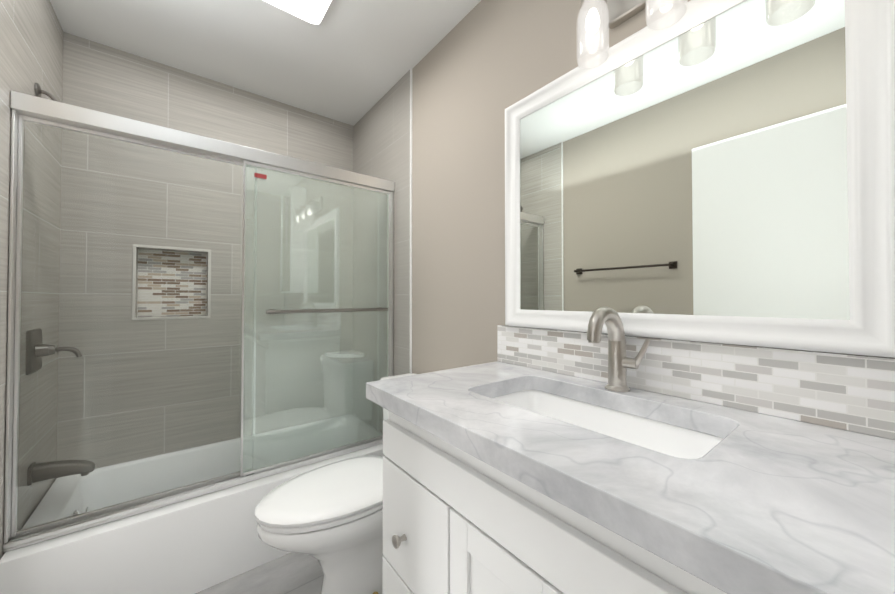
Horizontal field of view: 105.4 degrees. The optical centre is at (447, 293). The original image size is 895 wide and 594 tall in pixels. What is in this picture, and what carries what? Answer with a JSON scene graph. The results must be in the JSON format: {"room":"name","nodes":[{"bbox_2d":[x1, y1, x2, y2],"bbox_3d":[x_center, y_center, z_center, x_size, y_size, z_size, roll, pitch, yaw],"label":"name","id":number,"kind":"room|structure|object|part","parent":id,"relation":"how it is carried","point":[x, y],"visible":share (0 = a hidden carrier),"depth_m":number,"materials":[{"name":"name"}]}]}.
{"room":"bathroom","nodes":[
{"label":"bathroom","id":0,"kind":"room"},
{"bbox_2d":[57,32,352,467],"bbox_3d":[-1.281,-0.014,2.074,1.449,2.440,0.090,1,-1,-38],"label":"wall","id":1,"kind":"structure","parent":0,"point":[99,77],"depth_m":1.87,"materials":[{"name":"tile"}]},
{"bbox_2d":[132,244,210,319],"bbox_3d":[-1.488,-0.058,1.853,0.332,0.393,0.004,1,-1,-38],"label":"trim","id":2,"kind":"structure","parent":1,"relation":"attached to","point":[134,284],"depth_m":1.82,"materials":[{"name":"grey tile"}]},
{"bbox_2d":[195,552,323,593],"bbox_3d":[-0.226,1.187,0.706,1.449,0.001,3.353,1,-1,-38],"label":"floor","id":3,"kind":"structure","parent":0,"point":[295,573],"depth_m":1.43,"materials":[{"name":"tile"}]},
{"bbox_2d":[0,413,384,593],"bbox_3d":[-1.045,1.025,1.757,1.430,0.351,0.674,1,-1,-38],"label":"bathtub","id":4,"kind":"object","parent":3,"relation":"on","point":[194,545],"visible":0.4,"depth_m":1.39,"materials":[{"name":"white ceramic"}]},
{"bbox_2d":[3,91,394,552],"bbox_3d":[-0.882,0.091,1.562,1.431,1.509,0.100,1,-1,-38],"label":"shower enclosure","id":5,"kind":"object","parent":4,"relation":"on","point":[35,109],"visible":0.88,"depth_m":1.57,"materials":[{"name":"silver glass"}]},
{"bbox_3d":[-1.176,0.105,1.371,0.715,1.420,0.014,1,-1,-38],"label":"panel frame","id":6,"kind":"part","parent":5,"relation":"part of","materials":[{"name":"silver metal"}]},
{"bbox_3d":[-1.176,0.105,1.371,0.709,1.414,0.006,1,-1,-38],"label":"panel glass","id":7,"kind":"part","parent":5,"relation":"part of","materials":[{"name":"clear glass"}]},
{"bbox_3d":[-0.632,0.110,1.763,0.746,1.420,0.014,1,-1,-38],"label":"panel frame","id":8,"kind":"part","parent":5,"relation":"part of","materials":[{"name":"silver metal"}]},
{"bbox_3d":[-0.632,0.110,1.763,0.740,1.414,0.006,1,-1,-38],"label":"panel glass","id":9,"kind":"part","parent":5,"relation":"part of","materials":[{"name":"clear glass"}]},
{"bbox_2d":[255,373,415,593],"bbox_3d":[-0.351,0.805,1.399,0.776,0.781,0.454,1,-1,-38],"label":"toilet","id":10,"kind":"object","parent":3,"relation":"on","point":[329,517],"visible":0.6,"depth_m":1.25,"materials":[{"name":"white ceramic"}]},
{"bbox_3d":[-0.439,0.752,1.331,0.554,0.029,0.388,1,-1,-38],"label":"lid","id":11,"kind":"part","parent":10,"relation":"part of","materials":[{"name":"white ceramic"}]},
{"bbox_3d":[-0.441,0.780,1.329,0.537,0.018,0.380,1,-1,-38],"label":"seat","id":12,"kind":"part","parent":10,"relation":"part of","materials":[{"name":"white ceramic"}]},
{"bbox_3d":[-0.358,0.996,1.391,0.745,0.399,0.376,1,-1,-38],"label":"bowl","id":13,"kind":"part","parent":10,"relation":"part of","materials":[{"name":"white ceramic"}]},
{"bbox_3d":[-0.124,0.628,1.579,0.200,0.338,0.430,1,-1,-38],"label":"tank","id":14,"kind":"part","parent":10,"relation":"part of","materials":[{"name":"white ceramic"}]},
{"bbox_3d":[-0.129,0.437,1.578,0.212,0.041,0.454,1,-1,-38],"label":"tank lid","id":15,"kind":"part","parent":10,"relation":"part of","materials":[{"name":"white ceramic"}]},
{"bbox_2d":[366,395,749,593],"bbox_3d":[0.431,0.743,0.592,0.557,0.885,1.394,1,-1,-38],"label":"bathroom vanity","id":16,"kind":"object","parent":3,"relation":"on","point":[456,520],"depth_m":0.65,"materials":[{"name":"painted wood"},{"name":"marble"},{"name":"brushed nickel"}]},
{"bbox_2d":[366,359,894,593],"bbox_3d":[0.424,0.277,0.604,0.562,0.046,1.436,1,-1,-38],"label":"countertop","id":17,"kind":"structure","parent":16,"relation":"on","point":[764,502],"depth_m":0.49,"materials":[{"name":"grey stone"}]},
{"bbox_2d":[502,387,705,450],"bbox_3d":[0.319,0.370,0.805,0.293,0.157,0.538,1,-1,-38],"label":"sink","id":18,"kind":"object","parent":17,"relation":"in","point":[679,436],"depth_m":0.89,"materials":[{"name":"white ceramic"}]},
{"bbox_2d":[582,307,653,394],"bbox_3d":[0.433,0.145,0.874,0.167,0.224,0.110,1,-1,-38],"label":"faucet","id":19,"kind":"object","parent":17,"relation":"on","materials":[{"name":"silver metal"}]},
{"bbox_2d":[50,0,480,125],"bbox_3d":[-0.226,-1.253,0.740,1.449,0.001,3.353,1,-1,-38],"label":"ceiling","id":20,"kind":"structure","parent":0,"point":[352,62],"depth_m":1.67,"materials":[{"name":"white paint"}]},
{"bbox_2d":[264,0,331,23],"bbox_3d":[-0.606,-1.217,1.338,0.290,0.054,0.290,1,-1,-38],"label":"ceiling light","id":21,"kind":"object","parent":20,"relation":"attached to","point":[312,11],"visible":0.95,"depth_m":1.42,"materials":[{"name":"white"}]},
{"bbox_3d":[-0.606,-1.229,1.338,0.290,0.030,0.290,1,-1,-38],"label":"trim","id":22,"kind":"part","parent":21,"relation":"part of","materials":[{"name":"white"}]},
{"bbox_2d":[412,0,890,373],"bbox_3d":[0.345,-0.027,1.169,0.001,2.440,3.353,1,-1,-38],"label":"wall","id":23,"kind":"structure","parent":0,"point":[480,67],"depth_m":1.49,"materials":[{"name":"beige paint"}]},
{"bbox_2d":[352,70,409,433],"bbox_3d":[-0.446,-0.013,2.176,0.009,2.440,0.793,1,-1,-38],"label":"wall tile","id":24,"kind":"structure","parent":23,"relation":"attached to","point":[381,138],"depth_m":2.10,"materials":[{"name":"grey tile"}]},
{"bbox_2d":[410,69,411,372],"bbox_3d":[-0.200,-0.017,1.859,0.011,2.440,0.010,1,-1,-38],"label":"trim","id":25,"kind":"structure","parent":23,"relation":"attached to","point":[410,220],"depth_m":1.86,"materials":[{"name":"white"}]},
{"bbox_2d":[576,0,687,68],"bbox_3d":[0.533,-0.768,0.811,0.155,0.258,0.438,1,-1,-38],"label":"sconce","id":26,"kind":"object","parent":23,"relation":"attached to","point":[594,16],"visible":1,"depth_m":0.90,"materials":[{"name":"white glass"}]},
{"bbox_2d":[497,325,894,439],"bbox_3d":[0.641,0.186,0.774,0.011,0.140,1.434,1,-1,-38],"label":"backsplash","id":27,"kind":"structure","parent":23,"relation":"attached to","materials":[{"name":"tile"}]},
{"bbox_2d":[505,0,894,357],"bbox_3d":[0.504,-0.297,0.944,0.029,0.825,0.906,1,-1,-38],"label":"mirror","id":28,"kind":"object","parent":23,"relation":"attached to","point":[717,171],"visible":0.98,"depth_m":0.79,"materials":[{"name":"white mirror"}]},
{"label":"wall","id":29,"kind":"structure","parent":0,"visible":0},
{"bbox_2d":[0,0,63,559],"bbox_3d":[-1.582,-0.025,1.288,0.009,2.440,0.793,1,-1,-38],"label":"wall tile","id":30,"kind":"structure","parent":29,"relation":"attached to","point":[31,41],"depth_m":1.31,"materials":[{"name":"grey tile"}]},
{"bbox_2d":[26,83,94,485],"bbox_3d":[-1.528,-0.039,1.367,0.172,1.556,0.140,1,-1,-38],"label":"tub faucet","id":31,"kind":"object","parent":30,"relation":"attached to","point":[33,342],"visible":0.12,"depth_m":1.32,"materials":[{"name":"grey metal"}]},
{"bbox_3d":[-1.528,0.698,1.357,0.172,0.082,0.068,1,-1,-38],"label":"spout","id":32,"kind":"part","parent":31,"relation":"part of","materials":[{"name":"grey metal"}]}
]}

